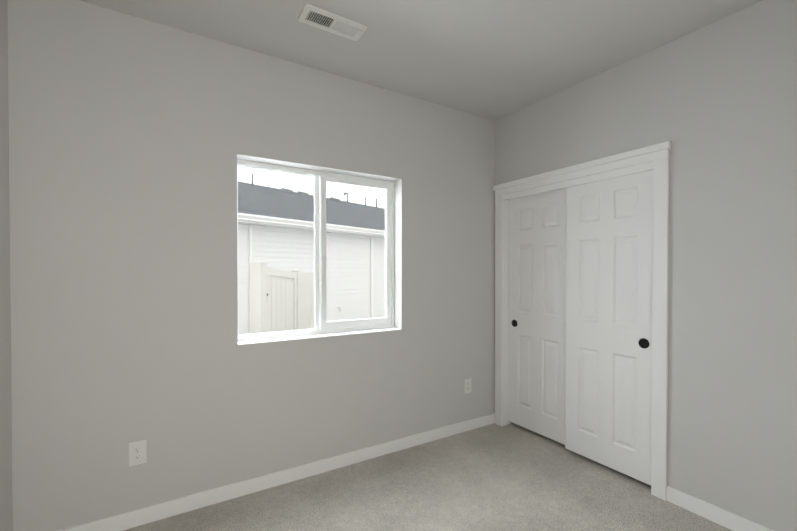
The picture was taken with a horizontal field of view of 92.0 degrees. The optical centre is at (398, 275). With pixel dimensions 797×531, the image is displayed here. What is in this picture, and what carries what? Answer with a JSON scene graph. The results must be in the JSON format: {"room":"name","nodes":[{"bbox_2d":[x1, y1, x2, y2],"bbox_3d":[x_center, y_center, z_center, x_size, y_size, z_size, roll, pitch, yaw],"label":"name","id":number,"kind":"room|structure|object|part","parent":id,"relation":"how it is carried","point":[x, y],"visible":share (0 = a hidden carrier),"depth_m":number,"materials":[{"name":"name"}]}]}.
{"room":"empty bedroom","nodes":[
{"label":"empty bedroom","id":0,"kind":"room"},
{"bbox_2d":[0,0,12,530],"bbox_3d":[-0.959,0.001,0.258,0.160,2.740,3.560,0,1,-32],"label":"wall","id":1,"kind":"structure","parent":0,"point":[6,508],"depth_m":1.75,"materials":[{"name":"paint"}]},
{"bbox_2d":[7,0,494,530],"bbox_3d":[-0.184,-0.026,2.929,4.295,2.740,0.160,0,1,-32],"label":"wall","id":2,"kind":"structure","parent":0,"point":[131,140],"depth_m":2.20,"materials":[{"name":"paint"}]},
{"bbox_2d":[129,440,146,465],"bbox_3d":[-1.410,0.959,2.079,0.080,0.126,0.008,0,1,-32],"label":"electrical outlet","id":3,"kind":"object","parent":2,"relation":"attached to","point":[137,452],"visible":1,"depth_m":2.08,"materials":[{"name":"white plastic"}]},
{"bbox_2d":[59,413,494,530],"bbox_3d":[-0.459,1.303,2.666,3.155,0.088,0.020,0,1,-32],"label":"baseboard","id":4,"kind":"structure","parent":2,"relation":"attached to","point":[188,503],"depth_m":2.42,"materials":[{"name":"white wood"}]},
{"bbox_2d":[237,159,393,340],"bbox_3d":[-0.556,-0.161,2.776,1.202,1.183,0.065,0,1,-32],"label":"window","id":5,"kind":"structure","parent":2,"relation":"in","point":[279,169],"depth_m":2.77,"materials":[{"name":"white plastic"}]},
{"bbox_2d":[322,248,325,256],"bbox_3d":[-0.529,-0.168,2.753,0.026,0.064,0.022,0,1,-32],"label":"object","id":6,"kind":"structure","parent":5,"relation":"attached to","point":[323,252],"depth_m":2.75,"materials":[{"name":"white plastic"}]},
{"bbox_3d":[-0.316,-0.165,2.913,0.585,1.107,0.036,0,1,-32],"label":"window sash","id":7,"kind":"part","parent":5,"relation":"part of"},
{"bbox_2d":[238,328,400,344],"bbox_3d":[-0.509,0.420,2.706,1.182,0.006,0.114,0,1,-32],"label":"window sill","id":8,"kind":"structure","parent":2,"relation":"attached to","point":[309,336],"depth_m":2.64,"materials":[{"name":"white"}]},
{"bbox_2d":[464,378,470,393],"bbox_3d":[0.601,0.955,3.328,0.080,0.126,0.008,0,1,-32],"label":"electrical outlet","id":9,"kind":"object","parent":2,"relation":"attached to","point":[467,385],"visible":1,"depth_m":3.32,"materials":[{"name":"white plastic"}]},
{"bbox_2d":[80,0,761,120],"bbox_3d":[0.755,-1.456,1.402,4.295,0.150,3.720,0,1,-32],"label":"ceiling","id":10,"kind":"structure","parent":0,"point":[495,60],"depth_m":2.23,"materials":[{"name":"paint"}]},
{"bbox_2d":[297,3,367,40],"bbox_3d":[-0.360,-1.383,2.113,0.356,0.011,0.152,0,1,-32],"label":"ceiling vent","id":11,"kind":"object","parent":10,"relation":"in","point":[313,16],"visible":1,"depth_m":2.10,"materials":[{"name":"white metal"}]},
{"bbox_2d":[123,423,731,530],"bbox_3d":[0.755,1.419,1.432,4.295,0.120,3.720,0,1,-32],"label":"floor","id":12,"kind":"structure","parent":0,"point":[508,477],"depth_m":2.33,"materials":[{"name":"carpet"}]},
{"bbox_2d":[495,0,796,530],"bbox_3d":[1.864,-0.012,2.011,0.115,2.750,3.560,0,1,-32],"label":"wall","id":13,"kind":"structure","parent":0,"point":[715,104],"depth_m":2.08,"materials":[{"name":"paint"}]},
{"bbox_2d":[508,188,565,444],"bbox_3d":[1.161,0.308,3.191,0.039,1.995,0.615,0,1,-32],"label":"closet door","id":14,"kind":"structure","parent":13,"relation":"in","point":[537,328],"depth_m":3.17,"materials":[{"name":"white wood"}]},
{"bbox_3d":[1.021,0.419,3.385,0.004,0.064,0.064,0,1,-32],"label":"knob","id":15,"kind":"part","parent":14,"relation":"part of","materials":[{"name":"black metal"}]},
{"bbox_2d":[493,141,670,500],"bbox_3d":[1.300,0.307,2.921,0.122,2.073,1.260,0,1,-32],"label":"door frame","id":16,"kind":"structure","parent":13,"relation":"attached to","point":[644,167],"depth_m":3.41,"materials":[{"name":"white wood"}]},
{"bbox_2d":[565,170,652,484],"bbox_3d":[1.440,0.314,2.652,0.039,1.995,0.615,0,1,-32],"label":"closet door","id":17,"kind":"structure","parent":13,"relation":"in","point":[609,290],"depth_m":2.61,"materials":[{"name":"white wood"}]},
{"bbox_3d":[1.554,0.429,2.436,0.004,0.064,0.064,0,1,-32],"label":"knob","id":18,"kind":"part","parent":17,"relation":"part of","materials":[{"name":"black metal"}]},
{"bbox_2d":[666,486,773,530],"bbox_3d":[2.130,1.315,1.475,0.012,0.088,1.966,0,1,-32],"label":"baseboard","id":19,"kind":"structure","parent":13,"relation":"attached to","point":[722,517],"depth_m":2.12,"materials":[{"name":"white wood"}]},
{"label":"outside","id":20,"kind":"structure","parent":0,"visible":0},
{"bbox_3d":[-10.301,1.616,20.207,55.000,0.200,39.840,0,1,-32],"label":"ground","id":21,"kind":"structure","parent":20,"visible":0},
{"bbox_2d":[249,261,313,333],"bbox_3d":[-1.437,0.750,5.091,0.143,1.842,1.632,0,1,11],"label":"fence","id":22,"kind":"object","parent":21,"relation":"on","point":[284,307],"depth_m":4.80,"materials":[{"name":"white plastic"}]},
{"bbox_2d":[238,173,384,334],"bbox_3d":[-5.242,-1.003,13.420,10.945,5.178,20.000,0,1,40],"label":"neighboring house","id":23,"kind":"structure","parent":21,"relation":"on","point":[264,220],"depth_m":10.04,"materials":[{"name":"white"}]}
]}

